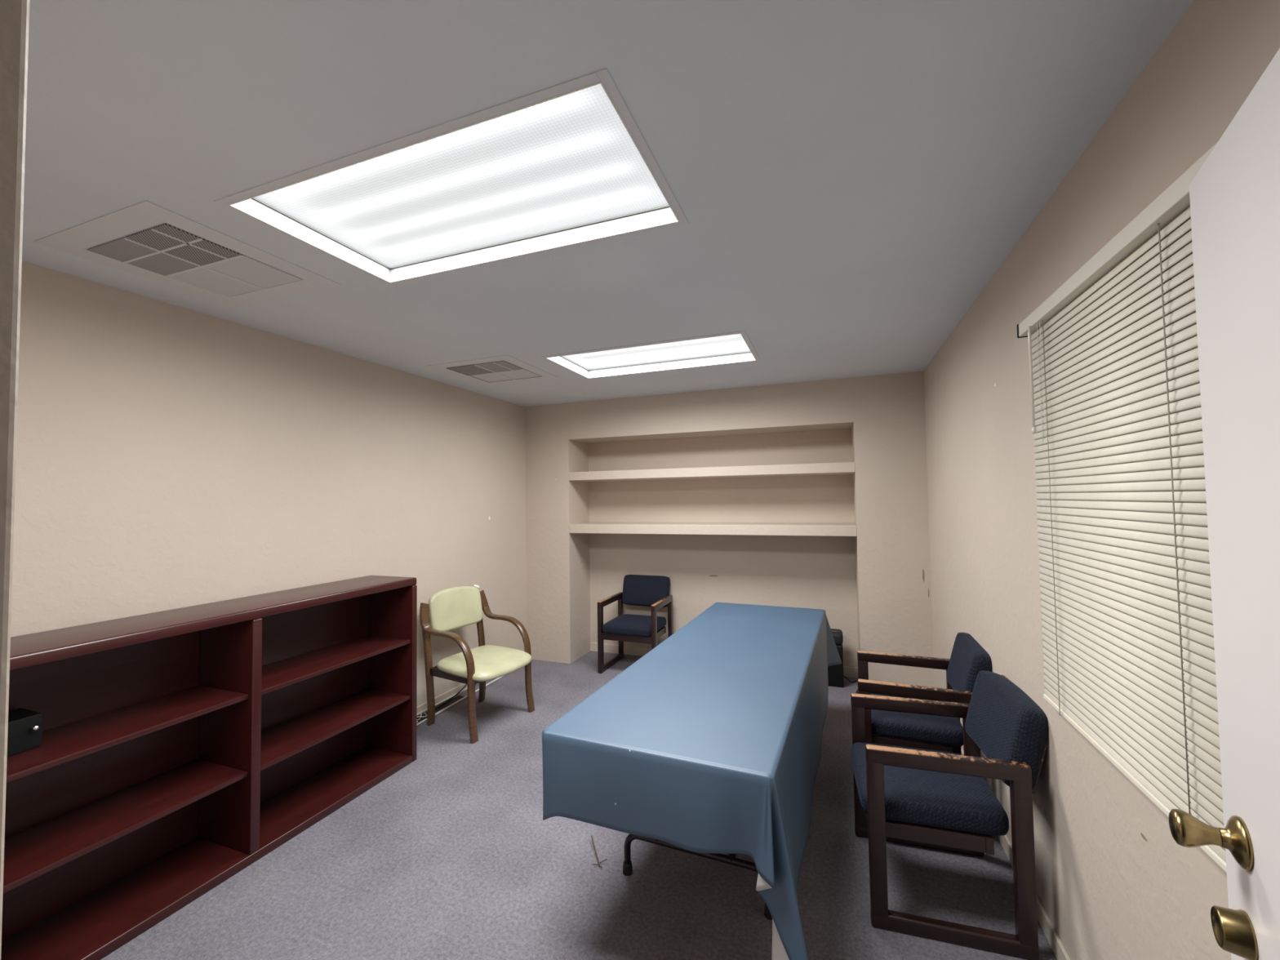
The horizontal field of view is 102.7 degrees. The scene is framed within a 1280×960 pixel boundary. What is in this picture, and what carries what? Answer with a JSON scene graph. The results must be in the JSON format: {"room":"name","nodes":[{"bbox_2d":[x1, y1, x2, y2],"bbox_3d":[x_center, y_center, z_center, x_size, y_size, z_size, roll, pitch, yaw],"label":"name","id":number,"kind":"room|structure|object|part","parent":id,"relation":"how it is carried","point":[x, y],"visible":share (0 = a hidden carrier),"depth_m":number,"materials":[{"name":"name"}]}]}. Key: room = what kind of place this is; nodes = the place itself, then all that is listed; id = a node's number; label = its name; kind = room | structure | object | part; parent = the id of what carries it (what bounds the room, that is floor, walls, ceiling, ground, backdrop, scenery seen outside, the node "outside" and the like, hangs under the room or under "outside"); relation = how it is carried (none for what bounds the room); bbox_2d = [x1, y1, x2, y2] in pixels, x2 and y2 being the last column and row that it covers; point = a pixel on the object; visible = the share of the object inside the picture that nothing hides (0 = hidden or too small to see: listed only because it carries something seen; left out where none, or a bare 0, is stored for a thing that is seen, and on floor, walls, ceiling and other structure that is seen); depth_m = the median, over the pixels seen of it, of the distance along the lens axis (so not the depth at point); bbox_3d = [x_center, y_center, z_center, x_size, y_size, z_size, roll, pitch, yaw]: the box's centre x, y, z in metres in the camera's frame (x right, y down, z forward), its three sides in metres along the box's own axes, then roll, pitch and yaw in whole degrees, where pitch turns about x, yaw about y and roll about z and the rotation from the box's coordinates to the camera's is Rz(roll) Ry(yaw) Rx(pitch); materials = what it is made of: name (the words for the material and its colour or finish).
{"room":"meeting room","nodes":[
{"label":"meeting room","id":0,"kind":"room"},
{"bbox_2d":[0,0,29,959],"bbox_3d":[-0.947,0.336,0.495,3.692,2.440,0.120,-2,-2,21],"label":"wall","id":1,"kind":"structure","parent":0,"point":[14,14],"depth_m":0.39,"materials":[{"name":"paint"}]},
{"bbox_2d":[1168,48,1279,959],"bbox_3d":[0.646,0.510,0.438,0.112,2.018,0.931,-2,-3,34],"label":"door","id":2,"kind":"structure","parent":1,"relation":"in","point":[1234,196],"depth_m":0.71,"materials":[{"name":"paint"}]},
{"bbox_3d":[0.839,0.530,0.773,0.054,0.050,0.050,-2,-3,34],"label":"knob","id":3,"kind":"part","parent":2,"relation":"part of","materials":[{"name":"gold metal"}]},
{"bbox_2d":[10,261,526,706],"bbox_3d":[-1.901,0.442,3.028,0.120,2.440,4.194,-2,-2,21],"label":"wall","id":4,"kind":"structure","parent":0,"point":[169,456],"depth_m":2.54,"materials":[{"name":"paint"}]},
{"bbox_2d":[417,695,464,723],"bbox_3d":[-1.562,1.675,3.529,0.073,0.003,1.000,-2,-2,21],"label":"trim","id":5,"kind":"structure","parent":4,"relation":"attached to","point":[459,697],"depth_m":3.81,"materials":[{"name":"grey"}]},
{"bbox_2d":[417,683,478,715],"bbox_3d":[-1.448,1.660,3.914,0.012,0.015,1.600,-2,-2,21],"label":"cable","id":6,"kind":"object","parent":4,"relation":"attached to","point":[464,690],"visible":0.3,"depth_m":3.85,"materials":[{"name":"white plastic"}]},
{"bbox_2d":[417,683,479,716],"bbox_3d":[-1.801,1.624,3.018,0.012,0.075,4.074,-2,-2,21],"label":"baseboard","id":7,"kind":"structure","parent":4,"relation":"attached to","point":[424,706],"depth_m":3.87,"materials":[{"name":"paint"}]},
{"bbox_2d":[100,651,1057,959],"bbox_3d":[-0.358,1.652,1.964,3.692,0.100,6.119,-2,-2,21],"label":"floor","id":8,"kind":"structure","parent":0,"point":[453,855],"depth_m":2.04,"materials":[{"name":"carpet"}]},
{"bbox_2d":[0,575,417,959],"bbox_3d":[-1.822,1.098,2.260,0.369,1.072,1.830,-2,-2,21],"label":"bookcase","id":9,"kind":"object","parent":8,"relation":"on","point":[180,748],"visible":1,"depth_m":2.16,"materials":[{"name":"brown wood"}]},
{"bbox_2d":[7,707,42,756],"bbox_3d":[-2.145,0.847,1.631,0.164,0.112,0.290,-2,-2,21],"label":"storage box","id":10,"kind":"object","parent":9,"relation":"on","point":[24,726],"visible":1,"depth_m":1.71,"materials":[{"name":"black plastic"}]},
{"bbox_3d":[-2.034,0.833,1.721,0.020,0.017,0.017,-2,-2,21],"label":"knob","id":11,"kind":"part","parent":10,"relation":"part of","materials":[{"name":"silver metal"}]},
{"bbox_3d":[-1.983,1.246,1.839,0.341,0.022,0.863,-2,-2,21],"label":"shelf","id":12,"kind":"part","parent":9,"relation":"part of","materials":[{"name":"brown wood"}]},
{"bbox_3d":[-1.988,0.920,1.851,0.341,0.022,0.863,-2,-2,21],"label":"shelf","id":13,"kind":"part","parent":9,"relation":"part of","materials":[{"name":"brown wood"}]},
{"bbox_3d":[-1.662,1.272,2.679,0.349,0.022,0.849,-2,-2,21],"label":"shelf","id":14,"kind":"part","parent":9,"relation":"part of","materials":[{"name":"brown wood"}]},
{"bbox_3d":[-1.667,0.946,2.691,0.349,0.022,0.849,-2,-2,21],"label":"shelf","id":15,"kind":"part","parent":9,"relation":"part of","materials":[{"name":"brown wood"}]},
{"bbox_3d":[-1.506,1.146,3.099,0.369,1.027,0.035,-2,-2,21],"label":"panel","id":16,"kind":"part","parent":9,"relation":"part of","materials":[{"name":"brown wood"}]},
{"bbox_2d":[417,710,426,722],"bbox_3d":[-1.565,1.645,3.484,0.052,0.047,0.314,-2,-2,21],"label":"cable","id":17,"kind":"object","parent":8,"relation":"on","point":[421,711],"visible":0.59,"depth_m":3.58,"materials":[{"name":"white plastic"}]},
{"bbox_2d":[435,684,466,709],"bbox_3d":[-1.439,1.604,3.893,0.027,0.156,0.445,-2,-2,22],"label":"coaxial cable","id":18,"kind":"object","parent":8,"relation":"on","point":[466,684],"visible":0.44,"depth_m":3.91,"materials":[{"name":"black plastic"}]},
{"bbox_2d":[417,674,506,725],"bbox_3d":[-1.369,1.680,3.910,0.023,0.015,1.750,-2,-2,20],"label":"cable","id":19,"kind":"object","parent":8,"relation":"on","point":[497,678],"visible":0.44,"depth_m":3.84,"materials":[{"name":"white plastic"}]},
{"bbox_2d":[419,584,534,743],"bbox_3d":[-1.131,1.228,3.608,0.604,0.895,0.605,-2,-2,30],"label":"armchair","id":20,"kind":"object","parent":8,"relation":"on","point":[449,609],"visible":1,"depth_m":3.55,"materials":[{"name":"green leather"}]},
{"bbox_3d":[-1.459,1.310,3.527,0.080,0.733,0.060,-2,-2,30],"label":"leg","id":21,"kind":"part","parent":20,"relation":"part of","materials":[{"name":"brown wood"}]},
{"bbox_3d":[-1.268,1.252,3.392,0.531,0.834,0.096,-2,-2,30],"label":"bentwood arm","id":22,"kind":"part","parent":20,"relation":"part of"},
{"bbox_3d":[-1.141,1.313,3.612,0.440,0.050,0.480,-2,-2,30],"label":"seat rail","id":23,"kind":"part","parent":20,"relation":"part of","materials":[{"name":"brown wood"}]},
{"bbox_3d":[-1.350,0.936,3.743,0.108,0.294,0.455,-2,-2,30],"label":"backrest","id":24,"kind":"part","parent":20,"relation":"part of","materials":[{"name":"green leather"}]},
{"bbox_3d":[-1.226,1.321,3.929,0.080,0.733,0.060,-2,-2,30],"label":"leg","id":25,"kind":"part","parent":20,"relation":"part of","materials":[{"name":"brown wood"}]},
{"bbox_3d":[-1.086,1.271,3.581,0.500,0.098,0.545,-2,-2,30],"label":"seat","id":26,"kind":"part","parent":20,"relation":"part of","materials":[{"name":"green leather"}]},
{"bbox_3d":[-1.012,1.265,3.832,0.530,0.834,0.096,-2,-2,30],"label":"bentwood arm","id":27,"kind":"part","parent":20,"relation":"part of"},
{"bbox_2d":[591,835,607,867],"bbox_3d":[-0.176,1.595,2.200,0.063,0.024,0.184,-1,-2,-7],"label":"twig","id":28,"kind":"object","parent":8,"relation":"on","point":[591,835],"visible":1,"depth_m":2.17,"materials":[{"name":"brown"}]},
{"bbox_2d":[597,574,673,673],"bbox_3d":[-0.018,1.301,4.670,0.540,0.790,0.618,-2,-2,21],"label":"wooden armchair","id":29,"kind":"object","parent":8,"relation":"on","point":[652,591],"visible":0.96,"depth_m":4.63,"materials":[{"name":"brown wood"}]},
{"bbox_3d":[-0.347,1.383,4.512,0.036,0.583,0.055,-2,-2,21],"label":"leg","id":30,"kind":"part","parent":29,"relation":"part of","materials":[{"name":"brown wood"}]},
{"bbox_3d":[-0.270,1.106,4.730,0.037,0.056,0.503,-2,-2,21],"label":"armrest","id":31,"kind":"part","parent":29,"relation":"part of","materials":[{"name":"brown wood"}]},
{"bbox_3d":[-0.185,1.396,4.927,0.036,0.583,0.055,-2,-2,21],"label":"leg","id":32,"kind":"part","parent":29,"relation":"part of","materials":[{"name":"brown wood"}]},
{"bbox_3d":[-0.050,1.369,4.582,0.467,0.056,0.390,-2,-2,21],"label":"seat rail","id":33,"kind":"part","parent":29,"relation":"part of","materials":[{"name":"brown wood"}]},
{"bbox_3d":[-0.044,1.299,4.603,0.465,0.089,0.475,-2,-2,21],"label":"seat","id":34,"kind":"part","parent":29,"relation":"part of","materials":[{"name":"blue fabric"}]},
{"bbox_3d":[0.062,1.058,4.891,0.465,0.291,0.162,-2,-2,21],"label":"backrest","id":35,"kind":"part","parent":29,"relation":"part of","materials":[{"name":"blue fabric"}]},
{"bbox_3d":[0.121,1.370,4.329,0.036,0.583,0.055,-2,-2,21],"label":"leg","id":36,"kind":"part","parent":29,"relation":"part of","materials":[{"name":"brown wood"}]},
{"bbox_3d":[0.198,1.093,4.547,0.037,0.056,0.503,-2,-2,21],"label":"armrest","id":37,"kind":"part","parent":29,"relation":"part of","materials":[{"name":"brown wood"}]},
{"bbox_3d":[0.284,1.382,4.745,0.036,0.583,0.055,-2,-2,21],"label":"leg","id":38,"kind":"part","parent":29,"relation":"part of","materials":[{"name":"brown wood"}]},
{"bbox_2d":[542,731,772,919],"bbox_3d":[0.475,1.243,2.614,0.762,0.741,2.276,-2,-2,23],"label":"folding table","id":39,"kind":"object","parent":8,"relation":"on","point":[731,860],"visible":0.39,"depth_m":1.97,"materials":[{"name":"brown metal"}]},
{"bbox_2d":[542,602,841,959],"bbox_3d":[0.537,1.161,2.696,0.927,0.581,2.564,-2,-2,23],"label":"tablecloth","id":40,"kind":"object","parent":39,"relation":"on","point":[710,741],"visible":1,"depth_m":1.70,"materials":[{"name":"blue fabric"}]},
{"bbox_3d":[0.206,1.235,1.990,0.597,0.711,0.027,-2,-2,23],"label":"leg frame","id":41,"kind":"part","parent":39,"relation":"part of","materials":[{"name":"black metal"}]},
{"bbox_2d":[827,628,857,687],"bbox_3d":[1.571,1.443,4.218,0.438,0.427,0.259,-2,-2,21],"label":"plastic bin","id":42,"kind":"object","parent":8,"relation":"on","point":[836,677],"visible":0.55,"depth_m":4.08,"materials":[{"name":"black plastic"}]},
{"bbox_3d":[1.498,1.279,4.207,0.316,0.095,0.176,-2,-2,21],"label":"lid","id":43,"kind":"part","parent":42,"relation":"part of","materials":[{"name":"black plastic"}]},
{"bbox_2d":[855,632,991,757],"bbox_3d":[1.438,1.205,2.620,0.618,0.790,0.540,-2,-2,23],"label":"wooden armchair","id":44,"kind":"object","parent":8,"relation":"on","point":[968,657],"visible":0.6,"depth_m":2.46,"materials":[{"name":"brown wood"}]},
{"bbox_3d":[1.293,1.302,2.951,0.055,0.583,0.036,-2,-2,23],"label":"leg","id":45,"kind":"part","parent":44,"relation":"part of","materials":[{"name":"brown wood"}]},
{"bbox_3d":[1.098,1.288,2.488,0.055,0.583,0.036,-2,-2,23],"label":"leg","id":46,"kind":"part","parent":44,"relation":"part of","materials":[{"name":"brown wood"}]},
{"bbox_3d":[1.494,1.013,2.875,0.503,0.056,0.037,-2,-2,23],"label":"armrest","id":47,"kind":"part","parent":44,"relation":"part of","materials":[{"name":"brown wood"}]},
{"bbox_3d":[1.372,1.207,2.648,0.475,0.089,0.465,-2,-2,23],"label":"seat","id":48,"kind":"part","parent":44,"relation":"part of","materials":[{"name":"blue fabric"}]},
{"bbox_3d":[1.355,1.278,2.653,0.390,0.056,0.467,-2,-2,23],"label":"seat rail","id":49,"kind":"part","parent":44,"relation":"part of","materials":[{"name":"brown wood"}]},
{"bbox_3d":[1.299,0.999,2.412,0.503,0.056,0.037,-2,-2,23],"label":"armrest","id":50,"kind":"part","parent":44,"relation":"part of","materials":[{"name":"brown wood"}]},
{"bbox_3d":[1.704,1.290,2.779,0.055,0.583,0.036,-2,-2,23],"label":"leg","id":51,"kind":"part","parent":44,"relation":"part of","materials":[{"name":"brown wood"}]},
{"bbox_3d":[1.645,0.950,2.541,0.162,0.291,0.465,-2,-2,23],"label":"backrest","id":52,"kind":"part","parent":44,"relation":"part of","materials":[{"name":"blue fabric"}]},
{"bbox_2d":[850,671,1048,959],"bbox_3d":[1.170,1.186,1.993,0.618,0.790,0.540,-1,-2,17],"label":"wooden armchair","id":53,"kind":"object","parent":8,"relation":"on","point":[933,799],"visible":1,"depth_m":1.80,"materials":[{"name":"brown wood"}]},
{"bbox_3d":[0.990,1.283,2.307,0.055,0.583,0.036,-1,-2,17],"label":"leg","id":54,"kind":"part","parent":53,"relation":"part of","materials":[{"name":"brown wood"}]},
{"bbox_3d":[0.845,1.268,1.825,0.055,0.583,0.036,-1,-2,17],"label":"leg","id":55,"kind":"part","parent":53,"relation":"part of","materials":[{"name":"brown wood"}]},
{"bbox_3d":[1.200,0.995,2.253,0.503,0.056,0.037,-1,-2,17],"label":"armrest","id":56,"kind":"part","parent":53,"relation":"part of","materials":[{"name":"brown wood"}]},
{"bbox_3d":[1.083,1.259,2.017,0.390,0.056,0.467,-1,-2,17],"label":"seat rail","id":57,"kind":"part","parent":53,"relation":"part of","materials":[{"name":"brown wood"}]},
{"bbox_3d":[1.101,1.188,2.014,0.475,0.089,0.465,-1,-2,17],"label":"seat","id":58,"kind":"part","parent":53,"relation":"part of","materials":[{"name":"blue fabric"}]},
{"bbox_3d":[1.055,0.979,1.772,0.503,0.056,0.037,-1,-2,17],"label":"armrest","id":59,"kind":"part","parent":53,"relation":"part of","materials":[{"name":"brown wood"}]},
{"bbox_3d":[1.417,1.272,2.178,0.055,0.583,0.036,-1,-2,17],"label":"leg","id":60,"kind":"part","parent":53,"relation":"part of","materials":[{"name":"brown wood"}]},
{"bbox_3d":[1.385,0.931,1.936,0.162,0.291,0.465,-1,-2,17],"label":"backrest","id":61,"kind":"part","parent":53,"relation":"part of","materials":[{"name":"blue fabric"}]},
{"bbox_3d":[1.272,1.257,1.697,0.055,0.583,0.036,-1,-2,17],"label":"leg","id":62,"kind":"part","parent":53,"relation":"part of","materials":[{"name":"brown wood"}]},
{"bbox_2d":[22,0,1194,406],"bbox_3d":[-0.395,-0.886,2.057,3.692,0.100,6.119,-2,-2,21],"label":"ceiling","id":63,"kind":"structure","parent":0,"point":[847,178],"depth_m":1.30,"materials":[{"name":"paint"}]},
{"bbox_2d":[33,200,340,306],"bbox_3d":[-1.672,-0.817,1.953,0.650,0.008,0.650,-2,-2,21],"label":"ceiling vent","id":64,"kind":"object","parent":63,"relation":"in","point":[166,254],"visible":1,"depth_m":1.88,"materials":[{"name":"white metal"}]},
{"bbox_2d":[87,222,239,275],"bbox_3d":[-1.713,-0.822,1.845,0.456,0.004,0.224,-2,-2,21],"label":"grille","id":65,"kind":"object","parent":64,"relation":"attached to","point":[164,249],"depth_m":1.83,"materials":[{"name":"grey metal"}]},
{"bbox_3d":[-1.631,-0.815,2.062,0.456,0.004,0.224,-2,-2,21],"label":"blank panel","id":66,"kind":"part","parent":64,"relation":"part of","materials":[{"name":"grey metal"}]},
{"bbox_2d":[214,68,688,285],"bbox_3d":[-0.562,-0.878,1.623,1.295,0.070,0.657,-2,-2,21],"label":"ceiling light","id":67,"kind":"object","parent":63,"relation":"attached to","point":[568,164],"visible":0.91,"depth_m":1.60,"materials":[{"name":"white plastic"}]},
{"bbox_2d":[426,355,559,385],"bbox_3d":[-1.024,-0.765,3.637,0.650,0.008,0.650,-2,-2,21],"label":"ceiling vent","id":68,"kind":"object","parent":63,"relation":"in","point":[486,372],"visible":1,"depth_m":3.58,"materials":[{"name":"white metal"}]},
{"bbox_2d":[447,360,523,375],"bbox_3d":[-1.065,-0.769,3.529,0.456,0.004,0.224,-2,-2,21],"label":"grille","id":69,"kind":"object","parent":68,"relation":"attached to","point":[495,366],"depth_m":3.52,"materials":[{"name":"grey metal"}]},
{"bbox_3d":[-0.983,-0.763,3.746,0.456,0.004,0.224,-2,-2,21],"label":"blank panel","id":70,"kind":"part","parent":68,"relation":"part of","materials":[{"name":"grey metal"}]},
{"bbox_2d":[541,330,759,378],"bbox_3d":[0.086,-0.825,3.349,1.292,0.070,0.654,-2,-2,21],"label":"ceiling light","id":71,"kind":"object","parent":63,"relation":"attached to","point":[735,347],"visible":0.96,"depth_m":3.47,"materials":[{"name":"white plastic"}]},
{"bbox_2d":[561,333,751,369],"bbox_3d":[0.086,-0.855,3.350,1.239,0.004,0.602,-2,-2,21],"label":"diffuser","id":72,"kind":"object","parent":71,"relation":"attached to","point":[731,345],"depth_m":3.45,"materials":[{"name":"white plastic"}]},
{"bbox_2d":[524,371,934,687],"bbox_3d":[0.604,0.464,4.618,3.692,2.440,0.545,-2,-2,21],"label":"wall","id":73,"kind":"structure","parent":0,"point":[873,586],"depth_m":4.56,"materials":[{"name":"paint"}]},
{"bbox_2d":[568,462,855,481],"bbox_3d":[0.568,-0.061,4.583,2.490,0.079,0.427,-2,-2,21],"label":"shelf","id":74,"kind":"object","parent":73,"relation":"attached to","point":[843,468],"visible":0.99,"depth_m":4.35,"materials":[{"name":"paint"}]},
{"bbox_2d":[568,522,857,536],"bbox_3d":[0.575,0.431,4.565,2.490,0.083,0.427,-2,-2,21],"label":"shelf","id":75,"kind":"object","parent":73,"relation":"attached to","point":[809,529],"visible":0.99,"depth_m":4.36,"materials":[{"name":"paint"}]},
{"bbox_2d":[590,642,857,678],"bbox_3d":[0.665,1.645,4.715,2.490,0.085,0.012,-2,-2,21],"label":"baseboard","id":76,"kind":"structure","parent":73,"relation":"attached to","point":[851,672],"depth_m":4.98,"materials":[{"name":"paint"}]},
{"bbox_2d":[923,0,1279,959],"bbox_3d":[1.442,0.348,1.774,0.120,2.440,4.194,-2,-2,21],"label":"wall","id":77,"kind":"structure","parent":0,"point":[1113,882],"depth_m":1.54,"materials":[{"name":"paint"}]},
{"bbox_2d":[960,746,1070,959],"bbox_3d":[1.594,1.550,2.278,0.012,0.070,3.074,-2,-2,21],"label":"baseboard","id":78,"kind":"structure","parent":77,"relation":"attached to","point":[1060,952],"depth_m":1.75,"materials":[{"name":"paint"}]},
{"bbox_2d":[1016,142,1226,872],"bbox_3d":[1.138,0.076,1.249,0.065,1.234,0.972,-2,-2,21],"label":"window blind","id":79,"kind":"object","parent":77,"relation":"attached to","point":[1128,650],"visible":0.83,"depth_m":1.14,"materials":[{"name":"beige plastic"}]},
{"bbox_3d":[1.225,-0.302,1.563,0.002,0.370,0.032,-2,-2,21],"label":"lift cord","id":80,"kind":"part","parent":79,"relation":"part of","materials":[{"name":"beige plastic"}]},
{"bbox_3d":[1.238,0.106,1.541,0.002,1.188,0.009,-2,-2,28],"label":"ladder cord","id":81,"kind":"part","parent":79,"relation":"part of","materials":[{"name":"beige fabric"}]},
{"bbox_3d":[1.148,0.685,1.220,0.014,0.015,0.930,-2,-2,21],"label":"rail","id":82,"kind":"part","parent":79,"relation":"part of","materials":[{"name":"white plastic"}]},
{"bbox_3d":[1.029,0.089,0.984,0.002,1.188,0.009,-2,-2,28],"label":"ladder cord","id":83,"kind":"part","parent":79,"relation":"part of","materials":[{"name":"beige fabric"}]},
{"bbox_2d":[1062,252,1192,353],"bbox_3d":[1.221,0.080,1.206,0.040,1.100,0.840,-2,-2,21],"label":"window","id":84,"kind":"structure","parent":77,"relation":"in","point":[1191,252],"depth_m":1.25,"materials":[{"name":"grey"}]},
{"bbox_3d":[1.224,0.080,1.205,0.006,1.020,0.760,-2,-2,21],"label":"pane","id":85,"kind":"part","parent":84,"relation":"part of","materials":[{"name":"clear glass"}]}
]}

